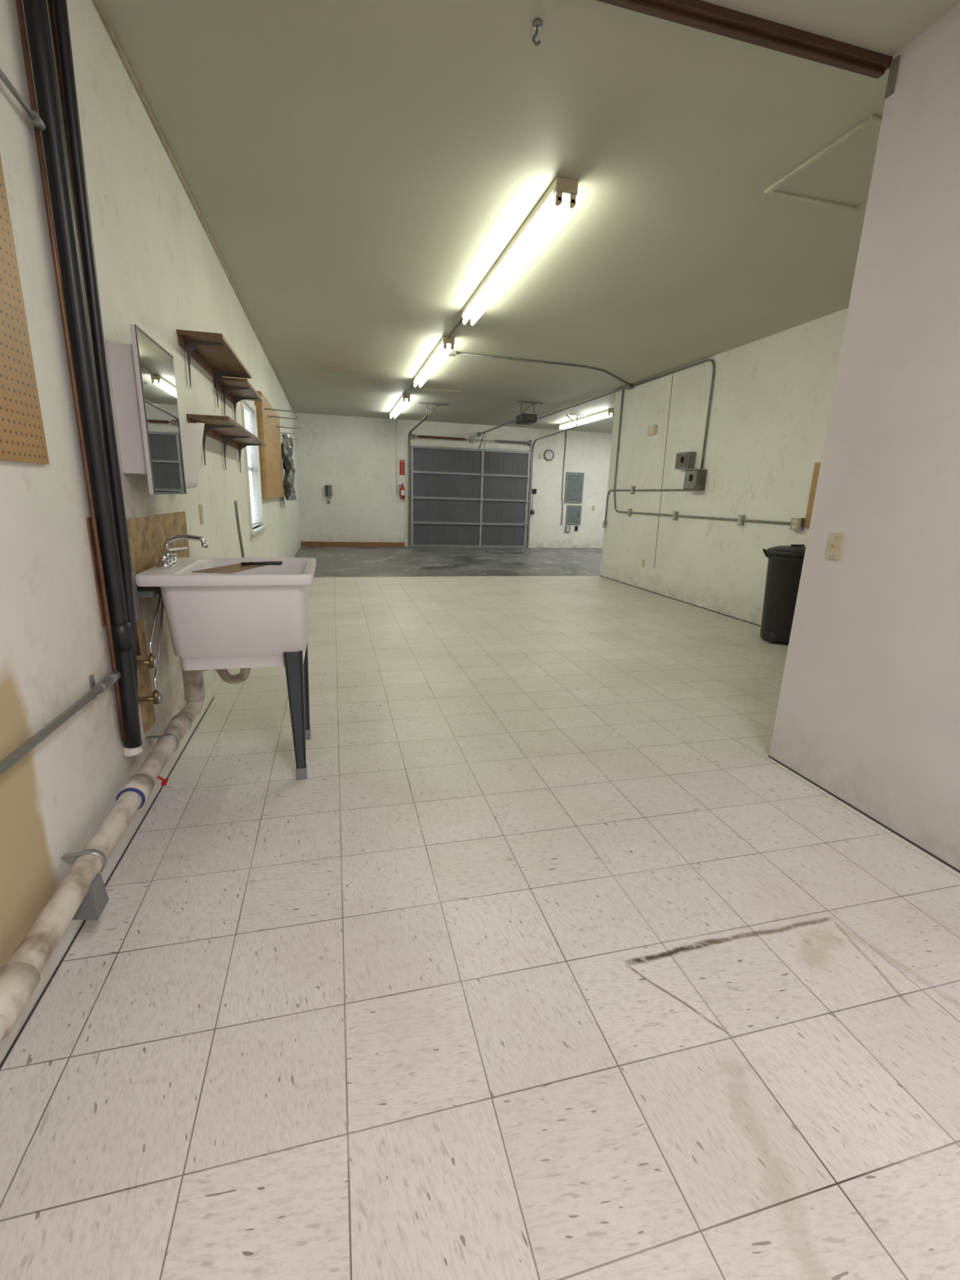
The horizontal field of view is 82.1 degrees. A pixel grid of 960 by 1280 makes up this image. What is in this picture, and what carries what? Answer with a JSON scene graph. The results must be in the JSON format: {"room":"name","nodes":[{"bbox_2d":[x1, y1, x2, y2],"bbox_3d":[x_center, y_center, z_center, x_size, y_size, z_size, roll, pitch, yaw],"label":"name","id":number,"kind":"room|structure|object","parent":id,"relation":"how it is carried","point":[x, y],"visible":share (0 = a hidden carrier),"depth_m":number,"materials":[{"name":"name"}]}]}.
{"room":"garage workshop","nodes":[
{"label":"garage workshop","id":0,"kind":"room"},
{"bbox_2d":[0,0,301,968],"bbox_3d":[-2.290,-1.676,5.308,0.120,2.963,15.914,-2,15,-14],"label":"wall","id":1,"kind":"structure","parent":0,"point":[159,272],"depth_m":1.77,"materials":[{"name":"paint"}]},
{"bbox_2d":[0,68,45,131],"bbox_3d":[-1.105,-1.327,1.105,0.028,0.060,0.886,-2,15,-14],"label":"pipe standoff","id":2,"kind":"object","parent":1,"relation":"attached to","point":[33,116],"visible":1,"depth_m":1.45,"materials":[{"name":"grey metal"}]},
{"bbox_2d":[0,154,49,464],"bbox_3d":[-0.882,-0.764,0.236,0.012,1.205,2.465,-2,15,-14],"label":"pegboard","id":3,"kind":"object","parent":1,"relation":"attached to","point":[22,435],"visible":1,"depth_m":1.39,"materials":[{"name":"brown wood"}]},
{"bbox_2d":[0,671,120,775],"bbox_3d":[-0.860,0.526,0.382,0.039,0.087,3.280,-2,15,-14],"label":"conduit","id":4,"kind":"object","parent":1,"relation":"attached to","point":[6,763],"visible":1,"depth_m":1.51,"materials":[{"name":"metal"}]},
{"bbox_2d":[15,0,125,740],"bbox_3d":[-1.241,-0.891,1.659,0.017,2.583,0.023,-2,15,-14],"label":"copper pipe","id":5,"kind":"object","parent":1,"relation":"attached to","point":[19,2],"visible":1,"depth_m":1.66,"materials":[{"name":"brown metal"}]},
{"bbox_2d":[22,0,142,748],"bbox_3d":[-1.235,-0.882,1.709,0.059,2.624,0.071,-2,15,-14],"label":"pipe","id":6,"kind":"object","parent":1,"relation":"attached to","point":[36,13],"visible":0.91,"depth_m":1.68,"materials":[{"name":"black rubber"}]},
{"bbox_2d":[111,620,134,652],"bbox_3d":[-1.265,-0.014,1.946,0.066,0.101,0.069,-2,15,-14],"label":"tape","id":7,"kind":"object","parent":6,"relation":"attached to","point":[122,634],"visible":0.72,"depth_m":1.92,"materials":[{"name":"black rubber"}]},
{"bbox_2d":[122,745,142,755],"bbox_3d":[-1.281,0.405,2.033,0.066,0.036,0.067,-2,15,-14],"label":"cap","id":8,"kind":"object","parent":6,"relation":"attached to","point":[133,751],"visible":0.82,"depth_m":2.01,"materials":[{"name":"white plastic"}]},
{"bbox_2d":[46,0,140,655],"bbox_3d":[-1.267,-1.063,1.804,0.018,2.323,0.037,-2,15,-14],"label":"copper pipe","id":9,"kind":"object","parent":1,"relation":"attached to","point":[50,6],"visible":0.06,"depth_m":1.65,"materials":[{"name":"brown metal"}]},
{"bbox_2d":[52,0,138,709],"bbox_3d":[-1.229,-0.906,1.760,0.104,2.605,0.044,-11,19,-41],"label":"pipe","id":10,"kind":"object","parent":1,"relation":"attached to","point":[60,16],"visible":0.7,"depth_m":1.71,"materials":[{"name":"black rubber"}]},
{"bbox_2d":[85,517,106,626],"bbox_3d":[-1.291,-0.236,1.883,0.006,0.360,0.115,-2,15,-14],"label":"wood block","id":11,"kind":"object","parent":1,"relation":"attached to","point":[88,519],"visible":0.44,"depth_m":1.83,"materials":[{"name":"brown wood"}]},
{"bbox_2d":[0,662,204,1041],"bbox_3d":[-0.897,0.759,0.794,0.157,0.399,3.954,-2,15,-14],"label":"drain pipe","id":12,"kind":"object","parent":1,"relation":"attached to","point":[82,894],"visible":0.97,"depth_m":1.51,"materials":[{"name":"plastic"}]},
{"bbox_2d":[0,668,229,1064],"bbox_3d":[-1.631,0.350,3.294,0.012,0.095,10.600,-2,15,-14],"label":"baseboard","id":13,"kind":"structure","parent":1,"relation":"attached to","point":[73,926],"depth_m":1.85,"materials":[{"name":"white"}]},
{"bbox_2d":[111,400,133,571],"bbox_3d":[-1.301,-1.234,1.839,0.027,2.013,0.038,-2,15,-14],"label":"conduit","id":14,"kind":"object","parent":1,"relation":"attached to","point":[111,401],"visible":0.14,"depth_m":2.04,"materials":[{"name":"black metal"}]},
{"bbox_2d":[131,571,141,619],"bbox_3d":[-1.325,-0.167,2.092,0.040,0.180,0.044,-2,15,-14],"label":"conduit","id":15,"kind":"object","parent":1,"relation":"attached to","point":[137,611],"visible":0.39,"depth_m":2.09,"materials":[{"name":"grey metal"}]},
{"bbox_2d":[135,597,155,731],"bbox_3d":[-1.365,0.101,2.229,0.012,0.530,0.120,-2,15,-14],"label":"board","id":16,"kind":"object","parent":1,"relation":"attached to","point":[144,687],"visible":0.57,"depth_m":2.23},
{"bbox_2d":[106,324,187,494],"bbox_3d":[-1.362,-0.909,2.277,0.112,0.590,0.505,-2,15,-14],"label":"medicine cabinet","id":17,"kind":"object","parent":1,"relation":"attached to","point":[142,373],"visible":1,"depth_m":2.11,"materials":[{"name":"mirror"}]},
{"bbox_2d":[136,328,186,492],"bbox_3d":[-1.311,-0.911,2.290,0.002,0.576,0.491,-2,15,-14],"label":"mirror glass","id":18,"kind":"object","parent":17,"relation":"on","point":[155,373],"depth_m":2.22,"materials":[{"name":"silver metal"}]},
{"bbox_2d":[137,654,159,668],"bbox_3d":[-1.303,0.086,2.145,0.091,0.050,0.044,-2,15,-14],"label":"shutoff valve","id":19,"kind":"object","parent":1,"relation":"attached to","point":[153,660],"visible":0.94,"depth_m":2.14,"materials":[{"name":"gold metal"}]},
{"bbox_2d":[137,690,163,704],"bbox_3d":[-1.308,0.231,2.183,0.091,0.050,0.044,-2,15,-14],"label":"shutoff valve","id":20,"kind":"object","parent":1,"relation":"attached to","point":[157,698],"visible":0.94,"depth_m":2.18,"materials":[{"name":"gold metal"}]},
{"bbox_2d":[126,511,189,574],"bbox_3d":[-1.463,-0.443,2.538,0.014,0.260,0.900,-2,15,-14],"label":"board","id":21,"kind":"object","parent":1,"relation":"attached to","point":[148,535],"visible":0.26,"depth_m":2.38,"materials":[{"name":"brown wood"}]},
{"bbox_2d":[179,422,204,488],"bbox_3d":[-1.444,-0.921,2.750,0.088,0.340,0.265,4,15,9],"label":"paper sheet","id":22,"kind":"object","parent":1,"relation":"attached to","point":[191,433],"visible":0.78,"depth_m":2.73,"materials":[{"name":"white paper"}]},
{"bbox_2d":[92,0,294,413],"bbox_3d":[-2.191,-3.114,5.002,0.018,0.022,15.814,-2,15,-14],"label":"trim","id":23,"kind":"structure","parent":1,"relation":"attached to","point":[97,4],"depth_m":2.76,"materials":[{"name":"white wood"}]},
{"bbox_2d":[198,504,204,524],"bbox_3d":[-1.680,-0.758,3.326,0.009,0.114,0.070,-2,15,-14],"label":"outlet","id":24,"kind":"object","parent":1,"relation":"attached to","point":[200,506],"visible":1,"depth_m":3.31,"materials":[{"name":"beige plastic"}]},
{"bbox_2d":[176,328,251,408],"bbox_3d":[-1.655,-1.675,3.535,0.225,0.262,1.160,-2,15,-14],"label":"wall shelf","id":25,"kind":"object","parent":1,"relation":"attached to","point":[212,352],"visible":0.94,"depth_m":3.31,"materials":[{"name":"brown wood"}]},
{"bbox_2d":[186,413,266,472],"bbox_3d":[-1.766,-1.371,3.999,0.220,0.262,1.850,-2,15,-14],"label":"wall shelf","id":26,"kind":"object","parent":1,"relation":"attached to","point":[224,429],"visible":0.91,"depth_m":3.68,"materials":[{"name":"brown wood"}]},
{"bbox_2d":[213,377,262,421],"bbox_3d":[-1.859,-1.818,4.298,0.220,0.262,0.880,-2,15,-14],"label":"wall shelf","id":27,"kind":"object","parent":1,"relation":"attached to","point":[235,390],"visible":0.91,"depth_m":4.10,"materials":[{"name":"brown wood"}]},
{"bbox_2d":[234,500,244,557],"bbox_3d":[-2.017,-0.905,4.634,0.019,0.516,0.209,-2,15,-14],"label":"cable","id":28,"kind":"object","parent":1,"relation":"attached to","point":[235,501],"visible":0.95,"depth_m":4.58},
{"bbox_2d":[240,400,266,542],"bbox_3d":[-2.315,-1.711,5.563,0.140,1.340,1.020,-2,15,-14],"label":"window","id":29,"kind":"structure","parent":1,"relation":"in","point":[255,534],"depth_m":5.79,"materials":[{"name":"white glass"}]},
{"bbox_2d":[243,402,259,528],"bbox_3d":[-2.325,-1.732,5.554,0.038,1.175,0.850,-2,15,-14],"label":"window blind","id":30,"kind":"object","parent":29,"relation":"attached to","point":[246,409],"visible":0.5,"depth_m":5.68,"materials":[{"name":"white plastic"}]},
{"bbox_2d":[254,391,284,498],"bbox_3d":[-2.654,-2.383,7.013,0.075,1.110,2.160,-2,15,-14],"label":"board","id":31,"kind":"object","parent":1,"relation":"attached to","point":[270,455],"visible":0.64,"depth_m":6.46,"materials":[{"name":"brown wood"}]},
{"bbox_2d":[263,406,295,412],"bbox_3d":[-2.220,-2.563,6.124,0.333,0.052,0.070,-2,15,-14],"label":"wire hook","id":32,"kind":"object","parent":31,"relation":"attached to","point":[264,406],"visible":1,"depth_m":6.12,"materials":[{"name":"metal"}]},
{"bbox_2d":[267,413,297,419],"bbox_3d":[-2.321,-2.634,6.505,0.333,0.052,0.070,-2,15,-14],"label":"wire hook","id":33,"kind":"object","parent":31,"relation":"attached to","point":[268,414],"visible":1,"depth_m":6.50,"materials":[{"name":"metal"}]},
{"bbox_2d":[275,424,302,429],"bbox_3d":[-2.547,-2.841,7.352,0.333,0.052,0.070,-2,15,-14],"label":"wire hook","id":34,"kind":"object","parent":31,"relation":"attached to","point":[275,424],"visible":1,"depth_m":7.35,"materials":[{"name":"metal"}]},
{"bbox_2d":[280,432,298,500],"bbox_3d":[-2.968,-2.672,8.595,0.275,0.955,1.000,-2,15,-14],"label":"plastic sheet","id":35,"kind":"object","parent":1,"relation":"hanging from","point":[286,446],"visible":0.97,"depth_m":8.27,"materials":[{"name":"plastic"}]},
{"bbox_2d":[294,413,612,548],"bbox_3d":[0.254,-3.849,13.975,9.515,2.963,0.116,-2,15,-14],"label":"wall","id":36,"kind":"structure","parent":0,"point":[356,455],"depth_m":13.30,"materials":[{"name":"paint"}]},
{"bbox_2d":[324,484,332,503],"bbox_3d":[-3.554,-3.422,12.960,0.160,0.425,0.095,-2,15,-14],"label":"wall phone","id":37,"kind":"object","parent":36,"relation":"attached to","point":[328,488],"visible":1,"depth_m":12.93,"materials":[{"name":"grey plastic"}]},
{"bbox_2d":[300,541,404,546],"bbox_3d":[-3.068,-2.331,13.422,2.465,0.109,0.020,-2,15,-14],"label":"baseboard","id":38,"kind":"structure","parent":36,"relation":"attached to","point":[302,543],"depth_m":13.41,"materials":[{"name":"brown wood"}]},
{"bbox_2d":[395,419,397,494],"bbox_3d":[-1.987,-4.350,13.167,0.021,1.700,0.022,-2,15,-14],"label":"conduit","id":39,"kind":"object","parent":36,"relation":"attached to","point":[396,420],"visible":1,"depth_m":13.14,"materials":[{"name":"white metal"}]},
{"bbox_2d":[399,459,404,475],"bbox_3d":[-1.870,-4.148,13.262,0.130,0.350,0.006,-2,15,-14],"label":"fire extinguisher sign","id":40,"kind":"object","parent":36,"relation":"attached to","point":[402,462],"visible":1,"depth_m":13.26,"materials":[{"name":"red paint"}]},
{"bbox_2d":[399,483,404,498],"bbox_3d":[-1.873,-3.602,13.331,0.131,0.357,0.134,10,16,28],"label":"fire extinguisher","id":41,"kind":"object","parent":36,"relation":"attached to","point":[402,491],"visible":1,"depth_m":13.29,"materials":[{"name":"red paint"}]},
{"bbox_2d":[404,439,533,547],"bbox_3d":[-0.251,-3.605,13.833,3.260,2.530,0.020,-2,15,-14],"label":"trim","id":42,"kind":"structure","parent":36,"relation":"attached to","point":[412,442],"depth_m":13.50,"materials":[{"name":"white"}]},
{"bbox_2d":[410,444,531,547],"bbox_3d":[-0.225,-3.534,13.819,3.040,2.393,0.084,-2,15,-14],"label":"door","id":43,"kind":"structure","parent":36,"relation":"in","point":[460,497],"depth_m":13.80,"materials":[{"name":"grey paint"}]},
{"bbox_2d":[410,433,532,446],"bbox_3d":[-0.174,-4.884,13.437,3.044,0.150,0.158,-2,15,-14],"label":"spring","id":44,"kind":"object","parent":36,"relation":"attached to","point":[472,439],"visible":1,"depth_m":13.38,"materials":[{"name":"metal"}]},
{"bbox_2d":[530,500,534,514],"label":"switch","id":45,"kind":"object","parent":36,"relation":"attached to","point":[532,512],"depth_m":14.25,"materials":[{"name":"black plastic"}]},
{"bbox_2d":[532,488,537,495],"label":"switch","id":46,"kind":"object","parent":36,"relation":"attached to","point":[534,491],"depth_m":14.20,"materials":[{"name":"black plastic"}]},
{"bbox_2d":[543,449,554,460],"bbox_3d":[1.758,-4.713,14.064,0.270,0.270,0.036,-2,15,-14],"label":"wall clock","id":47,"kind":"object","parent":36,"relation":"attached to","point":[548,455],"visible":1,"depth_m":14.06,"materials":[{"name":"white plastic"}]},
{"bbox_2d":[560,431,566,524],"bbox_3d":[2.175,-4.182,14.322,0.067,2.350,0.028,-2,15,-14],"label":"conduit","id":48,"kind":"object","parent":36,"relation":"attached to","point":[566,431],"visible":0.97,"depth_m":14.30,"materials":[{"name":"grey metal"}]},
{"bbox_2d":[564,525,570,532],"bbox_3d":[2.332,-2.954,14.686,0.140,0.160,0.043,-2,15,-14],"label":"outlet","id":49,"kind":"object","parent":36,"relation":"attached to","point":[567,528],"visible":1,"depth_m":14.67,"materials":[{"name":"beige plastic"}]},
{"bbox_2d":[565,505,582,524],"bbox_3d":[2.488,-3.317,14.629,0.420,0.500,0.044,-2,15,-14],"label":"electrical panel","id":50,"kind":"object","parent":36,"relation":"attached to","point":[573,517],"visible":1,"depth_m":14.62,"materials":[{"name":"grey metal"}]},
{"bbox_2d":[564,471,584,502],"bbox_3d":[2.471,-3.988,14.445,0.500,0.770,0.044,-2,15,-14],"label":"electrical panel","id":51,"kind":"object","parent":36,"relation":"attached to","point":[574,486],"visible":1,"depth_m":14.43,"materials":[{"name":"grey metal"}]},
{"bbox_2d":[0,546,959,1279],"bbox_3d":[2.207,-0.345,6.865,9.520,0.120,16.150,-2,15,-14],"label":"floor","id":52,"kind":"structure","parent":0,"point":[542,963],"depth_m":1.48,"materials":[{"name":"tile"}]},
{"bbox_2d":[134,533,315,780],"bbox_3d":[-1.099,0.060,2.532,0.682,1.074,0.645,-2,15,-14],"label":"sink","id":53,"kind":"object","parent":52,"relation":"on","point":[258,617],"visible":0.96,"depth_m":2.28,"materials":[{"name":"grey plastic"}]},
{"bbox_2d":[134,557,315,670],"bbox_3d":[-1.078,-0.134,2.496,0.647,0.408,0.625,-2,15,-14],"label":"basin","id":54,"kind":"object","parent":53,"relation":"in","point":[258,617],"depth_m":2.26,"materials":[{"name":"white plastic"}]},
{"bbox_2d":[191,563,266,573],"bbox_3d":[-1.015,-0.308,2.314,0.158,0.019,0.340,6,15,16],"label":"cardboard piece","id":55,"kind":"object","parent":53,"relation":"on","point":[228,569],"visible":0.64,"depth_m":2.25,"materials":[{"name":"brown cardboard"}]},
{"bbox_2d":[240,560,282,565],"bbox_3d":[-0.920,-0.322,2.325,0.163,0.016,0.062,-2,15,-14],"label":"pliers","id":56,"kind":"object","parent":55,"relation":"on","point":[277,562],"visible":1,"depth_m":2.31,"materials":[{"name":"black metal"}]},
{"bbox_2d":[370,575,585,577],"bbox_3d":[-0.446,-1.025,8.918,5.195,0.008,0.018,-2,15,-14],"label":"trim","id":57,"kind":"structure","parent":52,"relation":"on","point":[517,575],"depth_m":8.86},
{"bbox_2d":[760,544,805,644],"bbox_3d":[2.935,-0.438,5.232,0.504,0.925,0.504,-2,15,-14],"label":"trash can","id":58,"kind":"object","parent":52,"relation":"on","point":[784,565],"visible":0.6,"depth_m":5.11,"materials":[{"name":"black plastic"}]},
{"bbox_2d":[98,0,959,433],"bbox_3d":[2.301,-3.318,6.092,9.520,0.100,16.150,-2,15,-14],"label":"ceiling","id":59,"kind":"structure","parent":0,"point":[356,171],"depth_m":3.01,"materials":[{"name":"paint"}]},
{"bbox_2d":[389,394,409,418],"bbox_3d":[-1.587,-4.544,10.787,0.128,0.129,2.374,-2,15,-14],"label":"fluorescent light","id":60,"kind":"object","parent":59,"relation":"attached to","point":[402,401],"visible":1,"depth_m":10.45,"materials":[{"name":"white metal"}]},
{"bbox_2d":[407,402,448,546],"bbox_3d":[-1.265,-3.435,12.157,0.580,2.943,2.694,-2,15,-14],"label":"door track","id":61,"kind":"object","parent":59,"relation":"hanging from","point":[425,403],"visible":1,"depth_m":13.18,"materials":[{"name":"metal"}]},
{"bbox_2d":[413,336,454,387],"bbox_3d":[-0.646,-3.588,7.226,0.128,0.129,2.424,-2,15,-14],"label":"fluorescent light","id":62,"kind":"object","parent":59,"relation":"attached to","point":[445,343],"visible":1,"depth_m":6.82,"materials":[{"name":"white metal"}]},
{"bbox_2d":[422,388,462,394],"bbox_3d":[-0.637,-4.176,9.258,0.630,0.012,0.230,-2,15,-14],"label":"ceiling panel","id":63,"kind":"object","parent":59,"relation":"attached to","point":[424,389],"visible":1,"depth_m":9.22,"materials":[{"name":"beige ceramic"}]},
{"bbox_2d":[447,350,457,356],"bbox_3d":[-0.347,-3.492,6.722,0.110,0.042,0.110,-2,15,-14],"label":"junction box","id":64,"kind":"object","parent":59,"relation":"attached to","point":[452,353],"visible":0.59,"depth_m":6.68,"materials":[{"name":"metal"}]},
{"bbox_2d":[448,319,462,338],"bbox_3d":[-0.227,-3.218,5.652,0.022,0.021,0.900,-2,15,-14],"label":"conduit","id":65,"kind":"object","parent":59,"relation":"attached to","point":[460,322],"visible":0.66,"depth_m":5.74,"materials":[{"name":"grey metal"}]},
{"bbox_2d":[476,400,542,455],"bbox_3d":[0.466,-4.409,11.780,0.480,0.763,3.814,-2,15,-14],"label":"garage door opener","id":66,"kind":"object","parent":59,"relation":"hanging from","point":[522,419],"visible":1,"depth_m":10.07,"materials":[{"name":"black plastic"}]},
{"bbox_2d":[524,414,535,421],"bbox_3d":[0.903,-4.018,9.976,0.220,0.110,0.025,-2,15,-14],"label":"lamp","id":67,"kind":"object","parent":66,"relation":"attached to","point":[526,417],"depth_m":9.97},
{"bbox_2d":[461,176,577,326],"bbox_3d":[0.181,-2.757,4.131,0.128,0.129,2.364,-2,15,-14],"label":"fluorescent light","id":68,"kind":"object","parent":59,"relation":"attached to","point":[562,190],"visible":1,"depth_m":3.61,"materials":[{"name":"white metal"}]},
{"bbox_2d":[532,17,542,45],"bbox_3d":[0.210,-2.243,2.042,0.036,0.070,0.036,-2,15,-14],"label":"ceiling hook","id":69,"kind":"object","parent":59,"relation":"attached to","point":[537,23],"visible":1,"depth_m":2.04,"materials":[{"name":"grey metal"}]},
{"bbox_2d":[457,352,630,385],"bbox_3d":[1.087,-3.604,7.299,2.954,0.023,0.475,-7,17,-31],"label":"conduit","id":70,"kind":"object","parent":59,"relation":"attached to","point":[459,353],"visible":1,"depth_m":7.04,"materials":[{"name":"grey metal"}]},
{"bbox_2d":[526,413,586,546],"bbox_3d":[1.591,-3.536,12.893,0.458,2.943,2.694,-2,15,-14],"label":"door track","id":71,"kind":"object","parent":59,"relation":"hanging from","point":[571,414],"visible":1,"depth_m":13.98,"materials":[{"name":"metal"}]},
{"bbox_2d":[536,386,625,419],"bbox_3d":[1.660,-4.426,10.553,0.024,0.023,4.670,-2,15,-14],"label":"conduit","id":72,"kind":"object","parent":59,"relation":"attached to","point":[620,389],"visible":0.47,"depth_m":9.77,"materials":[{"name":"grey metal"}]},
{"bbox_2d":[559,408,614,430],"bbox_3d":[2.210,-4.665,11.716,0.128,0.129,2.474,-2,15,-14],"label":"fluorescent light","id":73,"kind":"object","parent":59,"relation":"attached to","point":[606,413],"visible":0.94,"depth_m":11.41,"materials":[{"name":"white metal"}]},
{"bbox_2d":[625,383,634,389],"bbox_3d":[2.256,-3.812,8.305,0.080,0.060,0.120,-2,15,-14],"label":"junction box","id":74,"kind":"object","parent":59,"relation":"attached to","point":[627,387],"visible":0.99,"depth_m":8.26,"materials":[{"name":"grey metal"}]},
{"bbox_2d":[595,0,893,79],"bbox_3d":[0.173,-2.197,1.809,2.938,0.045,0.070,-2,15,-14],"label":"ceiling beam","id":75,"kind":"structure","parent":59,"relation":"attached to","point":[696,14],"depth_m":2.01,"materials":[{"name":"brown wood"}]},
{"bbox_2d":[764,114,882,211],"bbox_3d":[1.973,-2.422,2.839,0.640,0.018,0.660,-2,15,-14],"label":"attic hatch","id":76,"kind":"object","parent":59,"relation":"attached to","point":[839,175],"visible":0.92,"depth_m":2.89,"materials":[{"name":"paint"}]},
{"bbox_2d":[600,307,848,625],"bbox_3d":[2.993,-1.723,6.131,0.120,2.963,6.516,-2,15,-14],"label":"wall","id":77,"kind":"structure","parent":0,"point":[772,395],"depth_m":6.44,"materials":[{"name":"paint"}]},
{"bbox_2d":[602,520,607,528],"bbox_3d":[2.096,-1.942,9.256,0.043,0.114,0.070,-2,15,-14],"label":"outlet","id":78,"kind":"object","parent":77,"relation":"attached to","point":[605,522],"visible":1,"depth_m":9.23,"materials":[{"name":"metal"}]},
{"bbox_2d":[626,508,632,516],"bbox_3d":[2.298,-1.960,8.471,0.043,0.114,0.070,-2,15,-14],"label":"outlet","id":79,"kind":"object","parent":77,"relation":"attached to","point":[629,510],"visible":1,"depth_m":8.45,"materials":[{"name":"metal"}]},
{"bbox_2d":[630,486,635,493],"bbox_3d":[2.315,-2.271,8.360,0.043,0.114,0.070,-2,15,-14],"label":"outlet","id":80,"kind":"object","parent":77,"relation":"attached to","point":[632,491],"visible":1,"depth_m":8.34,"materials":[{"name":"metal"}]},
{"bbox_2d":[641,559,644,567],"bbox_3d":[2.420,-1.135,8.180,0.009,0.114,0.070,-2,15,-14],"label":"outlet","id":81,"kind":"object","parent":77,"relation":"attached to","point":[643,560],"visible":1,"depth_m":8.18,"materials":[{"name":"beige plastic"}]},
{"bbox_2d":[604,488,683,520],"bbox_3d":[2.386,-1.965,8.142,0.024,0.501,2.241,-2,15,-14],"label":"conduit","id":82,"kind":"object","parent":77,"relation":"attached to","point":[610,491],"visible":0.94,"depth_m":8.23,"materials":[{"name":"grey metal"}]},
{"bbox_2d":[647,424,657,435],"bbox_3d":[2.432,-2.969,7.798,0.050,0.120,0.180,-2,15,-14],"label":"door chime","id":83,"kind":"object","parent":77,"relation":"attached to","point":[651,429],"visible":1,"depth_m":7.75,"materials":[{"name":"beige plastic"}]},
{"bbox_2d":[653,376,672,567],"bbox_3d":[2.526,-2.272,7.614,0.007,2.570,0.067,-2,15,-14],"label":"cable","id":84,"kind":"object","parent":77,"relation":"attached to","point":[672,376],"visible":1,"depth_m":7.58,"materials":[{"name":"grey metal"}]},
{"bbox_2d":[632,359,715,468],"bbox_3d":[2.511,-2.957,7.511,0.026,1.265,1.902,-2,15,-14],"label":"conduit","id":85,"kind":"object","parent":77,"relation":"attached to","point":[705,360],"visible":1,"depth_m":6.71,"materials":[{"name":"grey metal"}]},
{"bbox_2d":[672,511,678,519],"bbox_3d":[2.600,-1.656,7.340,0.043,0.114,0.070,-2,15,-14],"label":"outlet","id":86,"kind":"object","parent":77,"relation":"attached to","point":[675,513],"visible":1,"depth_m":7.32,"materials":[{"name":"metal"}]},
{"bbox_2d":[675,451,696,469],"bbox_3d":[2.607,-2.292,7.043,0.135,0.200,0.280,-2,15,-14],"label":"switch box","id":87,"kind":"object","parent":77,"relation":"attached to","point":[684,460],"visible":1,"depth_m":6.95,"materials":[{"name":"grey metal"}]},
{"bbox_2d":[683,469,706,490],"bbox_3d":[2.656,-1.988,6.854,0.155,0.250,0.270,-2,15,-14],"label":"switch box","id":88,"kind":"object","parent":77,"relation":"attached to","point":[695,479],"visible":1,"depth_m":6.76,"materials":[{"name":"grey metal"}]},
{"bbox_2d":[613,389,791,524],"bbox_3d":[2.657,-2.519,7.007,0.023,1.865,3.782,-2,15,-14],"label":"conduit","id":89,"kind":"object","parent":77,"relation":"attached to","point":[615,509],"visible":1,"depth_m":7.63,"materials":[{"name":"grey metal"}]},
{"bbox_2d":[737,515,745,525],"bbox_3d":[2.915,-1.339,6.162,0.043,0.114,0.070,-2,15,-14],"label":"outlet","id":90,"kind":"object","parent":77,"relation":"attached to","point":[740,517],"visible":1,"depth_m":6.14,"materials":[{"name":"metal"}]},
{"bbox_2d":[789,517,804,530],"bbox_3d":[3.110,-1.136,5.402,0.058,0.120,0.120,-2,15,-14],"label":"outlet","id":91,"kind":"object","parent":77,"relation":"attached to","point":[797,523],"visible":1,"depth_m":5.37,"materials":[{"name":"metal"}]},
{"bbox_2d":[791,524,797,528],"bbox_3d":[3.083,-1.110,5.402,0.003,0.039,0.066,-2,15,-14],"label":"socket","id":92,"kind":"object","parent":91,"relation":"attached to","point":[793,526],"depth_m":5.40,"materials":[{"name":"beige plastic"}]},
{"bbox_2d":[792,519,798,523],"bbox_3d":[3.084,-1.159,5.389,0.003,0.039,0.066,-2,15,-14],"label":"socket","id":93,"kind":"object","parent":91,"relation":"attached to","point":[794,521],"depth_m":5.39,"materials":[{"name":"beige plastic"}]},
{"bbox_2d":[804,462,821,528],"bbox_3d":[3.266,-1.268,4.858,0.018,0.600,0.890,-2,15,-14],"label":"board","id":94,"kind":"object","parent":77,"relation":"attached to","point":[817,465],"visible":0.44,"depth_m":5.24,"materials":[{"name":"brown wood"}]},
{"bbox_2d":[768,3,959,870],"bbox_3d":[2.126,-0.305,0.572,0.115,2.963,4.160,-2,15,-14],"label":"wall","id":95,"kind":"structure","parent":0,"point":[868,712],"depth_m":2.16,"materials":[{"name":"paint"}]},
{"bbox_2d":[0,575,959,1069],"bbox_3d":[0.887,0.306,3.942,5.188,0.010,10.576,-2,15,-14],"label":"trim","id":96,"kind":"structure","parent":95,"relation":"attached to","point":[771,757],"depth_m":2.14,"materials":[{"name":"black rubber"}]},
{"bbox_2d":[825,533,844,559],"bbox_3d":[1.570,-0.416,2.446,0.018,0.114,0.074,-2,15,-14],"label":"light switch","id":97,"kind":"object","parent":95,"relation":"attached to","point":[835,544],"visible":1,"depth_m":2.44,"materials":[{"name":"beige plastic"}]},
{"bbox_2d":[884,54,900,98],"bbox_3d":[1.595,-2.177,2.133,0.005,0.120,0.035,-2,15,-14],"label":"trim","id":98,"kind":"structure","parent":95,"relation":"attached to","point":[894,67],"depth_m":2.13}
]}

